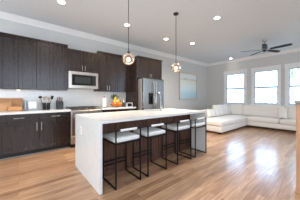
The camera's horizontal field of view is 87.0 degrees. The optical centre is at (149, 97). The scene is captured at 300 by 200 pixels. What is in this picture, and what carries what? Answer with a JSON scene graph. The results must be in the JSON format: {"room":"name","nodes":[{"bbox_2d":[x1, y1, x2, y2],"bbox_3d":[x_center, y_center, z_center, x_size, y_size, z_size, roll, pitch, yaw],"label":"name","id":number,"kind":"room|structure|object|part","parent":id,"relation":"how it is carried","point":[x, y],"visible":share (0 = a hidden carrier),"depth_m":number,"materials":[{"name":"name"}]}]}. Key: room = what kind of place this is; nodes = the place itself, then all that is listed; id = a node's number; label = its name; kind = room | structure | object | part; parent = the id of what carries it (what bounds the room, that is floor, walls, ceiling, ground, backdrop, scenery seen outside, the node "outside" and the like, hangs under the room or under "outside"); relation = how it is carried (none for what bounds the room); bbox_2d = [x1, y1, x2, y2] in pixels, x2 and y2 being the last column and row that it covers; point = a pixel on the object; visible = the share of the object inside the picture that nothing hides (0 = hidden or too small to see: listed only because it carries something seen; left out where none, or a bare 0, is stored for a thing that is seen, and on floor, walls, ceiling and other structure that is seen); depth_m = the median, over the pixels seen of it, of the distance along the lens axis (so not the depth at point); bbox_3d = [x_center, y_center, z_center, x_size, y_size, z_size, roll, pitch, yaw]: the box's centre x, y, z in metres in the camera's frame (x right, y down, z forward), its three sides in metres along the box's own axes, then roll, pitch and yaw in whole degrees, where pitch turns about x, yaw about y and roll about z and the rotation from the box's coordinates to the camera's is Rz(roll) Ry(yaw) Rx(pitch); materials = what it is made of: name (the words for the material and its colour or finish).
{"room":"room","nodes":[
{"label":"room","id":0,"kind":"room"},
{"bbox_2d":[0,18,206,109],"bbox_3d":[-1.026,-0.320,5.377,11.100,3.060,0.120,0,0,-40],"label":"wall","id":1,"kind":"structure","parent":0,"point":[171,79],"depth_m":6.33,"materials":[{"name":"paint"}]},
{"bbox_2d":[0,32,36,89],"bbox_3d":[-2.906,-0.752,3.488,0.632,1.145,0.351,0,0,-40],"label":"upper cabinet","id":2,"kind":"object","parent":1,"relation":"attached to","point":[17,52],"visible":1,"depth_m":3.37,"materials":[{"name":"brown wood"}]},
{"bbox_3d":[-2.945,-0.720,3.287,0.308,1.068,0.020,0,0,-40],"label":"door","id":3,"kind":"part","parent":2,"relation":"part of","materials":[{"name":"brown wood"}]},
{"bbox_3d":[-2.837,-1.292,3.405,0.632,0.065,0.135,0,0,-40],"label":"cornice","id":4,"kind":"part","parent":2,"relation":"part of","materials":[{"name":"brown wood"}]},
{"bbox_3d":[-2.701,-0.720,3.489,0.308,1.068,0.020,0,0,-40],"label":"door","id":5,"kind":"part","parent":2,"relation":"part of","materials":[{"name":"brown wood"}]},
{"bbox_2d":[36,39,67,90],"bbox_3d":[-2.415,-0.752,3.897,0.643,1.145,0.351,0,0,-40],"label":"upper cabinet","id":6,"kind":"object","parent":1,"relation":"attached to","point":[51,57],"visible":0.98,"depth_m":3.77,"materials":[{"name":"brown wood"}]},
{"bbox_3d":[-2.455,-0.720,3.694,0.314,1.068,0.020,0,0,-40],"label":"door","id":7,"kind":"part","parent":6,"relation":"part of","materials":[{"name":"brown wood"}]},
{"bbox_3d":[-2.346,-1.292,3.814,0.643,0.065,0.135,0,0,-40],"label":"cornice","id":8,"kind":"part","parent":6,"relation":"part of","materials":[{"name":"brown wood"}]},
{"bbox_3d":[-2.208,-0.720,3.900,0.314,1.068,0.020,0,0,-40],"label":"door","id":9,"kind":"part","parent":6,"relation":"part of","materials":[{"name":"brown wood"}]},
{"bbox_2d":[0,89,125,109],"bbox_3d":[-2.063,-0.212,4.428,3.181,1.015,0.011,0,0,-40],"label":"backsplash","id":10,"kind":"structure","parent":1,"relation":"attached to","point":[71,97],"depth_m":4.28,"materials":[{"name":"tile"}]},
{"bbox_2d":[68,48,96,72],"bbox_3d":[-1.872,-0.965,4.347,0.762,0.580,0.354,0,0,-40],"label":"upper cabinet","id":11,"kind":"object","parent":1,"relation":"attached to","point":[78,60],"visible":0.92,"depth_m":4.21,"materials":[{"name":"brown wood"}]},
{"bbox_3d":[-1.936,-0.965,4.126,0.373,0.568,0.020,0,0,-40],"label":"door","id":12,"kind":"part","parent":11,"relation":"part of","materials":[{"name":"brown wood"}]},
{"bbox_2d":[68,71,97,88],"bbox_3d":[-1.863,-0.456,4.336,0.754,0.428,0.380,0,0,-40],"label":"microwave","id":13,"kind":"object","parent":11,"relation":"attached to","point":[76,80],"visible":0.96,"depth_m":4.18,"materials":[{"name":"grey metal"}]},
{"bbox_3d":[-1.546,-0.456,4.378,0.091,0.276,0.020,0,0,-40],"label":"control panel","id":14,"kind":"part","parent":13,"relation":"part of","materials":[{"name":"black plastic"}]},
{"bbox_3d":[-1.643,-0.965,4.369,0.373,0.568,0.020,0,0,-40],"label":"door","id":15,"kind":"part","parent":11,"relation":"part of","materials":[{"name":"brown wood"}]},
{"bbox_2d":[0,11,206,65],"bbox_3d":[-0.974,-1.788,5.284,10.860,0.125,0.090,0,0,-40],"label":"trim","id":16,"kind":"structure","parent":1,"relation":"attached to","point":[3,15],"depth_m":4.48,"materials":[{"name":"white paint"}]},
{"bbox_2d":[93,51,117,91],"bbox_3d":[-1.336,-0.752,4.793,0.629,1.145,0.354,0,0,-40],"label":"upper cabinet","id":17,"kind":"object","parent":1,"relation":"attached to","point":[106,62],"visible":0.99,"depth_m":4.68,"materials":[{"name":"brown wood"}]},
{"bbox_3d":[-1.374,-0.720,4.593,0.306,1.068,0.020,0,0,-40],"label":"door","id":18,"kind":"part","parent":17,"relation":"part of","materials":[{"name":"brown wood"}]},
{"bbox_3d":[-1.268,-1.292,4.711,0.629,0.065,0.135,0,0,-40],"label":"cornice","id":19,"kind":"part","parent":17,"relation":"part of","materials":[{"name":"brown wood"}]},
{"bbox_3d":[-1.133,-0.720,4.794,0.306,1.068,0.020,0,0,-40],"label":"door","id":20,"kind":"part","parent":17,"relation":"part of","materials":[{"name":"brown wood"}]},
{"bbox_2d":[117,55,130,91],"bbox_3d":[-0.908,-0.752,5.150,0.482,1.145,0.351,0,0,-40],"label":"upper cabinet","id":21,"kind":"object","parent":1,"relation":"attached to","point":[123,70],"visible":0.7,"depth_m":5.03,"materials":[{"name":"brown wood"}]},
{"bbox_2d":[137,55,161,78],"bbox_3d":[-0.178,-0.980,5.554,1.082,0.690,0.664,0,0,-40],"label":"upper cabinet","id":22,"kind":"object","parent":1,"relation":"attached to","point":[147,67],"visible":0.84,"depth_m":5.30,"materials":[{"name":"brown wood"}]},
{"bbox_3d":[-0.205,-0.948,5.162,0.533,0.613,0.020,0,0,-40],"label":"door","id":23,"kind":"part","parent":22,"relation":"part of","materials":[{"name":"brown wood"}]},
{"bbox_3d":[-0.011,-1.292,5.353,1.082,0.065,0.135,0,0,-40],"label":"cornice","id":24,"kind":"part","parent":22,"relation":"part of","materials":[{"name":"brown wood"}]},
{"bbox_3d":[0.211,-0.948,5.508,0.533,0.613,0.020,0,0,-40],"label":"door","id":25,"kind":"part","parent":22,"relation":"part of","materials":[{"name":"brown wood"}]},
{"bbox_2d":[179,72,196,98],"bbox_3d":[1.860,-0.540,7.667,1.335,1.260,0.043,0,0,-40],"label":"painting","id":26,"kind":"object","parent":1,"relation":"attached to","point":[187,81],"visible":1,"depth_m":7.61,"materials":[{"name":"paint"}]},
{"bbox_2d":[0,125,299,199],"bbox_3d":[1.542,1.260,2.290,11.100,0.100,8.150,0,0,-40],"label":"floor","id":27,"kind":"structure","parent":0,"point":[249,162],"depth_m":2.45,"materials":[{"name":"brown wood"}]},
{"bbox_2d":[0,113,38,159],"bbox_3d":[-2.805,0.773,3.387,0.658,0.874,0.641,0,0,-40],"label":"base cabinet","id":28,"kind":"object","parent":27,"relation":"on","point":[19,133],"visible":0.98,"depth_m":3.18,"materials":[{"name":"brown wood"}]},
{"bbox_3d":[-2.631,0.417,3.177,0.634,0.135,0.020,0,0,-40],"label":"drawer","id":29,"kind":"part","parent":28,"relation":"part of","materials":[{"name":"brown wood"}]},
{"bbox_3d":[-2.675,1.201,3.230,0.658,0.018,0.013,0,0,-40],"label":"shoe moulding","id":30,"kind":"part","parent":28,"relation":"part of","materials":[{"name":"brown wood"}]},
{"bbox_2d":[0,109,70,114],"bbox_3d":[-2.578,0.316,3.578,1.302,0.039,0.629,0,0,-40],"label":"countertop","id":31,"kind":"structure","parent":28,"relation":"on","point":[41,110],"depth_m":3.34,"materials":[{"name":"white stone"}]},
{"bbox_2d":[0,101,11,110],"bbox_3d":[-3.110,0.185,3.388,0.220,0.215,0.068,0,0,-40],"label":"cutting board","id":32,"kind":"object","parent":31,"relation":"on","point":[3,104],"visible":0.74,"depth_m":3.38,"materials":[{"name":"brown wood"}]},
{"bbox_2d":[0,98,22,105],"bbox_3d":[-3.070,0.154,3.495,0.400,0.278,0.086,0,0,-40],"label":"cutting board","id":33,"kind":"object","parent":31,"relation":"on","point":[15,101],"visible":0.54,"depth_m":3.54,"materials":[{"name":"brown wood"}]},
{"bbox_2d":[7,106,22,110],"bbox_3d":[-2.943,0.243,3.452,0.256,0.105,0.044,0,0,-40],"label":"cutting board","id":34,"kind":"object","parent":31,"relation":"on","point":[9,108],"visible":1,"depth_m":3.44,"materials":[{"name":"brown wood"}]},
{"bbox_2d":[28,101,36,110],"bbox_3d":[-2.704,0.186,3.634,0.176,0.217,0.135,0,0,-40],"label":"tablet stand","id":35,"kind":"object","parent":31,"relation":"on","point":[32,105],"visible":0.91,"depth_m":3.61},
{"bbox_2d":[56,100,62,108],"bbox_3d":[-2.282,0.182,3.994,0.140,0.225,0.150,0,0,-40],"label":"knife block","id":36,"kind":"object","parent":31,"relation":"on","point":[59,104],"visible":0.82,"depth_m":3.95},
{"bbox_2d":[39,112,69,152],"bbox_3d":[-2.314,0.773,3.795,0.615,0.874,0.641,0,0,-40],"label":"base cabinet","id":37,"kind":"object","parent":27,"relation":"on","point":[54,128],"visible":0.99,"depth_m":3.57,"materials":[{"name":"brown wood"}]},
{"bbox_3d":[-2.140,0.417,3.586,0.591,0.135,0.020,0,0,-40],"label":"drawer","id":38,"kind":"part","parent":37,"relation":"part of","materials":[{"name":"brown wood"}]},
{"bbox_3d":[-2.140,0.798,3.586,0.591,0.593,0.020,0,0,-40],"label":"door","id":39,"kind":"part","parent":37,"relation":"part of","materials":[{"name":"brown wood"}]},
{"bbox_2d":[65,106,101,146],"bbox_3d":[-1.757,0.729,4.207,0.757,0.962,0.711,0,0,-40],"label":"range","id":40,"kind":"object","parent":27,"relation":"on","point":[77,109],"visible":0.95,"depth_m":3.85,"materials":[{"name":"grey metal"}]},
{"bbox_3d":[-1.582,0.670,3.997,0.749,0.500,0.040,0,0,-40],"label":"oven door","id":41,"kind":"part","parent":40,"relation":"part of","materials":[{"name":"silver metal"}]},
{"bbox_3d":[-1.582,1.025,3.997,0.749,0.180,0.040,0,0,-40],"label":"drawer","id":42,"kind":"part","parent":40,"relation":"part of","materials":[{"name":"silver metal"}]},
{"bbox_2d":[65,107,101,110],"bbox_3d":[-1.785,0.300,4.241,0.757,0.030,0.624,0,0,-40],"label":"cooktop","id":43,"kind":"object","parent":40,"relation":"in","point":[70,108],"depth_m":4.04,"materials":[{"name":"silver metal"}]},
{"bbox_3d":[-1.581,0.362,3.996,0.757,0.095,0.046,0,0,-40],"label":"control panel","id":44,"kind":"part","parent":40,"relation":"part of","materials":[{"name":"silver metal"}]},
{"bbox_2d":[102,109,118,112],"bbox_3d":[-1.276,0.773,4.658,0.545,0.874,0.641,0,0,-40],"label":"base cabinet","id":45,"kind":"object","parent":27,"relation":"on","point":[111,110],"visible":0.03,"depth_m":4.46,"materials":[{"name":"brown wood"}]},
{"bbox_2d":[97,106,135,109],"bbox_3d":[-1.060,0.316,4.840,1.112,0.039,0.629,0,0,-40],"label":"countertop","id":46,"kind":"structure","parent":45,"relation":"on","point":[117,107],"depth_m":4.68,"materials":[{"name":"white stone"}]},
{"bbox_2d":[102,96,105,107],"bbox_3d":[-1.367,0.128,4.716,0.150,0.335,0.150,0,0,-40],"label":"paper towel holder","id":47,"kind":"object","parent":46,"relation":"on","point":[103,99],"visible":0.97,"depth_m":4.67,"materials":[{"name":"white paper"}]},
{"bbox_2d":[103,127,140,189],"bbox_3d":[-0.422,0.818,2.345,0.414,0.785,0.435,0,0,-40],"label":"bar stool","id":48,"kind":"object","parent":27,"relation":"on","point":[123,135],"visible":1,"depth_m":2.26,"materials":[{"name":"white leather"}]},
{"bbox_3d":[-0.700,0.906,2.370,0.018,0.581,0.018,0,0,-40],"label":"leg","id":49,"kind":"part","parent":48,"relation":"part of","materials":[{"name":"black metal"}]},
{"bbox_3d":[-0.445,0.815,2.062,0.018,0.764,0.018,0,0,-40],"label":"leg","id":50,"kind":"part","parent":48,"relation":"part of","materials":[{"name":"black metal"}]},
{"bbox_3d":[-0.432,0.577,2.357,0.410,0.077,0.404,0,0,-40],"label":"seat","id":51,"kind":"part","parent":48,"relation":"part of","materials":[{"name":"white leather"}]},
{"bbox_3d":[-0.420,0.618,2.343,0.414,0.018,0.418,0,0,-40],"label":"seat frame","id":52,"kind":"part","parent":48,"relation":"part of","materials":[{"name":"black metal"}]},
{"bbox_3d":[-0.396,0.906,2.623,0.018,0.581,0.018,0,0,-40],"label":"leg","id":53,"kind":"part","parent":48,"relation":"part of","materials":[{"name":"black metal"}]},
{"bbox_3d":[-0.140,0.815,2.316,0.018,0.764,0.018,0,0,-40],"label":"leg","id":54,"kind":"part","parent":48,"relation":"part of","materials":[{"name":"black metal"}]},
{"bbox_2d":[119,108,134,110],"bbox_3d":[-0.849,0.773,5.014,0.563,0.874,0.641,0,0,-40],"label":"base cabinet","id":55,"kind":"object","parent":27,"relation":"on","point":[130,109],"visible":0.07,"depth_m":4.80,"materials":[{"name":"brown wood"}]},
{"bbox_2d":[126,56,136,109],"bbox_3d":[-0.615,-0.045,5.203,0.033,2.510,0.647,0,0,-40],"label":"end panel","id":56,"kind":"object","parent":27,"relation":"on","point":[131,97],"visible":0.4,"depth_m":5.08,"materials":[{"name":"brown wood"}]},
{"bbox_2d":[75,108,205,194],"bbox_3d":[-0.041,0.753,3.153,2.441,0.914,1.090,0,0,-40],"label":"kitchen island","id":57,"kind":"object","parent":27,"relation":"on","point":[90,128],"visible":0.9,"depth_m":2.68,"materials":[{"name":"white stone"}]},
{"bbox_3d":[-0.959,0.771,2.389,0.036,0.878,1.090,0,0,-40],"label":"waterfall panel","id":58,"kind":"part","parent":57,"relation":"part of","materials":[{"name":"white stone"}]},
{"bbox_3d":[-0.674,0.770,2.445,0.466,0.856,0.021,0,0,-40],"label":"panel","id":59,"kind":"part","parent":57,"relation":"part of","materials":[{"name":"brown wood"}]},
{"bbox_3d":[-0.311,0.770,2.746,0.466,0.856,0.021,0,0,-40],"label":"panel","id":60,"kind":"part","parent":57,"relation":"part of","materials":[{"name":"brown wood"}]},
{"bbox_2d":[75,108,205,123],"bbox_3d":[-0.038,0.314,3.155,2.433,0.036,1.090,0,0,-40],"label":"island countertop","id":61,"kind":"structure","parent":57,"relation":"on","point":[120,116],"depth_m":2.75,"materials":[{"name":"white stone"}]},
{"bbox_2d":[155,92,162,110],"bbox_3d":[0.201,0.088,3.568,0.089,0.415,0.214,0,0,-40],"label":"faucet","id":62,"kind":"object","parent":61,"relation":"on","point":[161,107],"visible":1,"depth_m":3.49,"materials":[{"name":"silver metal"}]},
{"bbox_3d":[0.051,0.770,3.048,0.466,0.856,0.021,0,0,-40],"label":"panel","id":63,"kind":"part","parent":57,"relation":"part of","materials":[{"name":"brown wood"}]},
{"bbox_3d":[0.414,0.770,3.350,0.466,0.856,0.021,0,0,-40],"label":"panel","id":64,"kind":"part","parent":57,"relation":"part of","materials":[{"name":"brown wood"}]},
{"bbox_3d":[0.777,0.770,3.651,0.466,0.856,0.021,0,0,-40],"label":"panel","id":65,"kind":"part","parent":57,"relation":"part of","materials":[{"name":"brown wood"}]},
{"bbox_3d":[0.884,0.771,3.922,0.036,0.878,1.090,0,0,-40],"label":"waterfall panel","id":66,"kind":"part","parent":57,"relation":"part of","materials":[{"name":"white stone"}]},
{"bbox_2d":[133,123,166,176],"bbox_3d":[-0.007,0.818,2.690,0.414,0.785,0.435,0,0,-40],"label":"bar stool","id":67,"kind":"object","parent":27,"relation":"on","point":[148,131],"visible":0.9,"depth_m":2.61,"materials":[{"name":"white leather"}]},
{"bbox_3d":[-0.029,0.815,2.408,0.018,0.764,0.018,0,0,-40],"label":"leg","id":68,"kind":"part","parent":67,"relation":"part of","materials":[{"name":"black metal"}]},
{"bbox_3d":[-0.017,0.577,2.702,0.410,0.077,0.404,0,0,-40],"label":"seat","id":69,"kind":"part","parent":67,"relation":"part of","materials":[{"name":"white leather"}]},
{"bbox_3d":[0.019,0.906,2.969,0.018,0.581,0.018,0,0,-40],"label":"leg","id":70,"kind":"part","parent":67,"relation":"part of","materials":[{"name":"black metal"}]},
{"bbox_3d":[-0.005,0.618,2.688,0.414,0.018,0.418,0,0,-40],"label":"seat frame","id":71,"kind":"part","parent":67,"relation":"part of","materials":[{"name":"black metal"}]},
{"bbox_3d":[0.275,0.815,2.661,0.018,0.764,0.018,0,0,-40],"label":"leg","id":72,"kind":"part","parent":67,"relation":"part of","materials":[{"name":"black metal"}]},
{"bbox_2d":[137,78,163,109],"bbox_3d":[-0.116,0.299,5.410,0.890,1.822,0.933,0,0,-40],"label":"refrigerator","id":73,"kind":"object","parent":27,"relation":"on","point":[147,88],"visible":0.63,"depth_m":5.02,"materials":[{"name":"grey metal"}]},
{"bbox_3d":[-0.058,-0.050,4.992,0.439,1.080,0.070,0,0,-40],"label":"door","id":74,"kind":"part","parent":73,"relation":"part of","materials":[{"name":"silver metal"}]},
{"bbox_3d":[0.284,-0.050,5.276,0.439,1.080,0.070,0,0,-40],"label":"door","id":75,"kind":"part","parent":73,"relation":"part of","materials":[{"name":"silver metal"}]},
{"bbox_2d":[162,120,190,164],"bbox_3d":[0.520,0.818,3.128,0.414,0.785,0.435,0,0,-40],"label":"bar stool","id":76,"kind":"object","parent":27,"relation":"on","point":[173,126],"visible":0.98,"depth_m":3.06,"materials":[{"name":"black metal"}]},
{"bbox_3d":[0.510,0.577,3.140,0.410,0.077,0.404,0,0,-40],"label":"seat","id":77,"kind":"part","parent":76,"relation":"part of","materials":[{"name":"white leather"}]},
{"bbox_3d":[0.522,0.618,3.126,0.414,0.018,0.418,0,0,-40],"label":"seat frame","id":78,"kind":"part","parent":76,"relation":"part of","materials":[{"name":"black metal"}]},
{"bbox_3d":[0.497,0.815,2.846,0.018,0.764,0.018,0,0,-40],"label":"leg","id":79,"kind":"part","parent":76,"relation":"part of","materials":[{"name":"black metal"}]},
{"bbox_3d":[0.802,0.815,3.099,0.018,0.764,0.018,0,0,-40],"label":"leg","id":80,"kind":"part","parent":76,"relation":"part of","materials":[{"name":"black metal"}]},
{"bbox_2d":[179,117,205,156],"bbox_3d":[0.939,0.818,3.477,0.414,0.785,0.435,0,0,-40],"label":"bar stool","id":81,"kind":"object","parent":27,"relation":"on","point":[194,124],"visible":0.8,"depth_m":3.42,"materials":[{"name":"white leather"}]},
{"bbox_3d":[0.929,0.577,3.489,0.410,0.077,0.404,0,0,-40],"label":"seat","id":82,"kind":"part","parent":81,"relation":"part of","materials":[{"name":"white leather"}]},
{"bbox_3d":[0.916,0.815,3.194,0.018,0.764,0.018,0,0,-40],"label":"leg","id":83,"kind":"part","parent":81,"relation":"part of","materials":[{"name":"black metal"}]},
{"bbox_3d":[1.221,0.815,3.447,0.018,0.764,0.018,0,0,-40],"label":"leg","id":84,"kind":"part","parent":81,"relation":"part of","materials":[{"name":"black metal"}]},
{"bbox_2d":[202,104,295,133],"bbox_3d":[4.087,0.757,5.259,2.960,0.906,4.500,0,0,-40],"label":"sectional sofa","id":85,"kind":"object","parent":27,"relation":"on","point":[242,115],"visible":0.8,"depth_m":5.97,"materials":[{"name":"beige fabric"}]},
{"bbox_2d":[206,109,215,116],"bbox_3d":[2.406,0.603,6.240,0.449,0.315,0.206,0,0,-40],"label":"throw pillow","id":86,"kind":"object","parent":85,"relation":"on","point":[210,112],"visible":1,"depth_m":6.12,"materials":[{"name":"beige fabric"}]},
{"bbox_2d":[212,105,222,115],"bbox_3d":[2.846,0.533,6.618,0.593,0.453,0.237,0,0,-38],"label":"throw pillow","id":87,"kind":"object","parent":85,"relation":"on","point":[218,109],"visible":0.88,"depth_m":6.47,"materials":[{"name":"beige fabric"}]},
{"bbox_2d":[206,117,234,126],"bbox_3d":[2.408,0.869,5.807,1.079,0.206,0.999,0,0,-40],"label":"seat cushion","id":88,"kind":"object","parent":85,"relation":"on","point":[210,121],"depth_m":5.42,"materials":[{"name":"beige fabric"}]},
{"bbox_2d":[222,104,228,114],"bbox_3d":[3.273,0.533,6.973,0.493,0.453,0.237,0,0,-38],"label":"throw pillow","id":89,"kind":"object","parent":85,"relation":"on","point":[224,107],"visible":0.73,"depth_m":6.86,"materials":[{"name":"beige fabric"}]},
{"bbox_2d":[212,114,248,122],"bbox_3d":[3.435,0.869,6.662,1.607,0.206,0.999,0,0,-40],"label":"seat cushion","id":90,"kind":"object","parent":85,"relation":"on","point":[239,118],"depth_m":6.40,"materials":[{"name":"beige fabric"}]},
{"bbox_2d":[231,104,242,114],"bbox_3d":[3.965,0.542,7.174,0.270,0.478,0.520,0,0,-40],"label":"cushion","id":91,"kind":"object","parent":85,"relation":"on","point":[236,109],"depth_m":7.07,"materials":[{"name":"beige fabric"}]},
{"bbox_2d":[243,105,284,117],"bbox_3d":[4.587,0.542,6.426,0.270,0.478,1.415,0,0,-40],"label":"cushion","id":92,"kind":"object","parent":85,"relation":"on","point":[272,111],"depth_m":6.33,"materials":[{"name":"beige fabric"}]},
{"bbox_2d":[247,116,281,123],"bbox_3d":[4.493,0.867,6.225,0.579,0.211,1.026,0,0,-40],"label":"seat cushion","id":93,"kind":"object","parent":85,"relation":"on","point":[250,119],"depth_m":6.05,"materials":[{"name":"beige fabric"}]},
{"bbox_2d":[278,108,286,118],"bbox_3d":[4.825,0.564,5.737,0.250,0.389,0.211,0,0,43],"label":"throw pillow","id":94,"kind":"object","parent":85,"relation":"on","point":[282,111],"visible":1,"depth_m":5.68,"materials":[{"name":"beige fabric"}]},
{"bbox_2d":[279,118,295,125],"bbox_3d":[5.165,0.867,5.418,0.579,0.211,1.066,0,0,-40],"label":"seat cushion","id":95,"kind":"object","parent":85,"relation":"on","point":[282,121],"depth_m":5.51,"materials":[{"name":"beige fabric"}]},
{"bbox_2d":[285,106,295,118],"bbox_3d":[5.489,0.542,5.343,0.270,0.478,1.396,0,0,-40],"label":"cushion","id":96,"kind":"object","parent":85,"relation":"on","point":[291,110],"depth_m":5.66,"materials":[{"name":"beige fabric"}]},
{"bbox_2d":[294,101,299,194],"bbox_3d":[1.947,0.625,1.991,0.176,1.170,0.176,0,0,-40],"label":"newel post","id":97,"kind":"object","parent":27,"relation":"on","point":[297,103],"visible":1,"depth_m":1.98,"materials":[{"name":"brown wood"}]},
{"bbox_2d":[0,0,299,63],"bbox_3d":[1.542,-1.900,2.290,11.100,0.100,8.150,0,0,-40],"label":"ceiling","id":98,"kind":"structure","parent":0,"point":[243,25],"depth_m":3.90,"materials":[{"name":"paint"}]},
{"bbox_2d":[56,0,65,4],"bbox_3d":[-1.715,-1.848,3.061,0.170,0.004,0.170,0,0,-40],"label":"recessed light","id":99,"kind":"object","parent":98,"relation":"in","point":[62,2],"visible":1,"depth_m":3.07,"materials":[{"name":"white paint"}]},
{"bbox_2d":[122,0,134,64],"bbox_3d":[-0.369,-1.202,2.710,0.210,1.294,0.210,0,0,-40],"label":"pendant lamp","id":100,"kind":"object","parent":98,"relation":"hanging from","point":[128,53],"visible":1,"depth_m":2.69,"materials":[{"name":"clear glass"}]},
{"bbox_3d":[-0.369,-0.657,2.710,0.210,0.199,0.210,0,0,-40],"label":"globe","id":101,"kind":"part","parent":100,"relation":"part of","materials":[{"name":"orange glass"}]},
{"bbox_3d":[-0.369,-1.306,2.710,0.010,1.032,0.010,0,0,28],"label":"cord","id":102,"kind":"part","parent":100,"relation":"part of","materials":[{"name":"black metal"}]},
{"bbox_2d":[171,12,180,71],"bbox_3d":[0.572,-1.202,3.480,0.210,1.294,0.210,0,0,-40],"label":"pendant lamp","id":103,"kind":"object","parent":98,"relation":"hanging from","point":[175,13],"visible":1,"depth_m":3.44,"materials":[{"name":"clear glass"}]},
{"bbox_3d":[0.572,-0.657,3.480,0.210,0.199,0.210,0,0,-40],"label":"globe","id":104,"kind":"part","parent":103,"relation":"part of","materials":[{"name":"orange glass"}]},
{"bbox_2d":[241,39,292,55],"bbox_3d":[3.703,-1.657,5.041,1.308,0.384,1.269,0,0,-40],"label":"ceiling fan","id":105,"kind":"object","parent":98,"relation":"hanging from","point":[264,47],"visible":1,"depth_m":5.01,"materials":[{"name":"metal"}]},
{"bbox_3d":[4.076,-1.532,5.207,0.525,0.039,0.131,0,0,-18],"label":"blade","id":106,"kind":"part","parent":105,"relation":"part of","materials":[{"name":"wood"}]},
{"bbox_3d":[3.926,-1.532,4.746,0.131,0.039,0.525,0,0,-36],"label":"blade","id":107,"kind":"part","parent":105,"relation":"part of","materials":[{"name":"wood"}]},
{"bbox_2d":[207,51,299,108],"bbox_3d":[5.761,-0.320,5.787,0.140,3.060,7.930,0,0,-40],"label":"wall","id":108,"kind":"structure","parent":0,"point":[215,73],"depth_m":7.33,"materials":[{"name":"paint"}]},
{"bbox_2d":[223,69,246,105],"bbox_3d":[4.134,-0.448,7.685,0.175,1.735,1.090,0,0,-40],"label":"window","id":109,"kind":"structure","parent":108,"relation":"in","point":[242,71],"depth_m":7.75,"materials":[{"name":"white paint"}]},
{"bbox_3d":[4.157,-0.098,7.704,0.035,0.755,0.840,0,0,-40],"label":"sash","id":110,"kind":"part","parent":109,"relation":"part of","materials":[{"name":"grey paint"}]},
{"bbox_3d":[4.188,-0.772,7.730,0.035,0.755,0.840,0,0,-40],"label":"sash","id":111,"kind":"part","parent":109,"relation":"part of","materials":[{"name":"white glass"}]},
{"bbox_2d":[207,47,299,65],"bbox_3d":[5.673,-1.788,5.713,0.090,0.125,7.930,0,0,-40],"label":"trim","id":112,"kind":"structure","parent":108,"relation":"attached to","point":[293,49],"depth_m":6.89,"materials":[{"name":"white paint"}]},
{"bbox_2d":[250,64,281,105],"bbox_3d":[4.924,-0.448,6.735,0.175,1.735,1.090,0,0,-40],"label":"window","id":113,"kind":"structure","parent":108,"relation":"in","point":[277,68],"depth_m":6.69,"materials":[{"name":"white paint"}]},
{"bbox_3d":[4.947,-0.098,6.755,0.035,0.755,0.840,0,0,-40],"label":"sash","id":114,"kind":"part","parent":113,"relation":"part of","materials":[{"name":"glass"}]},
{"bbox_3d":[4.978,-0.772,6.780,0.035,0.755,0.840,0,0,-40],"label":"sash","id":115,"kind":"part","parent":113,"relation":"part of","materials":[{"name":"glass"}]},
{"bbox_2d":[284,62,299,105],"bbox_3d":[5.669,-0.448,5.840,0.175,1.735,1.090,0,0,-40],"label":"window","id":116,"kind":"structure","parent":108,"relation":"in","point":[287,67],"depth_m":6.14,"materials":[{"name":"white paint"}]},
{"bbox_3d":[5.723,-0.772,5.885,0.035,0.755,0.840,0,0,-40],"label":"sash","id":117,"kind":"part","parent":116,"relation":"part of","materials":[{"name":"glass"}]},
{"bbox_3d":[5.692,-0.098,5.859,0.035,0.755,0.840,0,0,-40],"label":"sash","id":118,"kind":"part","parent":116,"relation":"part of","materials":[{"name":"glass"}]},
{"label":"outside","id":119,"kind":"structure","parent":0,"visible":0},
{"bbox_3d":[26.279,1.760,21.856,51.640,0.100,80.000,0,0,-40],"label":"ground","id":120,"kind":"structure","parent":119,"visible":0},
{"bbox_2d":[256,91,276,102],"bbox_3d":[8.030,0.379,10.596,1.905,2.666,1.542,0,0,-40],"label":"shrub","id":121,"kind":"object","parent":120,"relation":"on","point":[273,98],"visible":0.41,"depth_m":10.34,"materials":[{"name":"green plant"}]},
{"bbox_2d":[290,68,299,93],"bbox_3d":[9.845,-1.181,9.412,2.890,5.788,3.013,0,0,5],"label":"tree","id":122,"kind":"object","parent":120,"relation":"on","point":[292,76],"visible":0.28,"depth_m":9.98,"materials":[{"name":"green plant"}]},
{"bbox_3d":[9.845,-2.508,9.412,2.890,3.135,3.013,0,0,5],"label":"crown","id":123,"kind":"part","parent":122,"relation":"part of","materials":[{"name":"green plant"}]}
]}

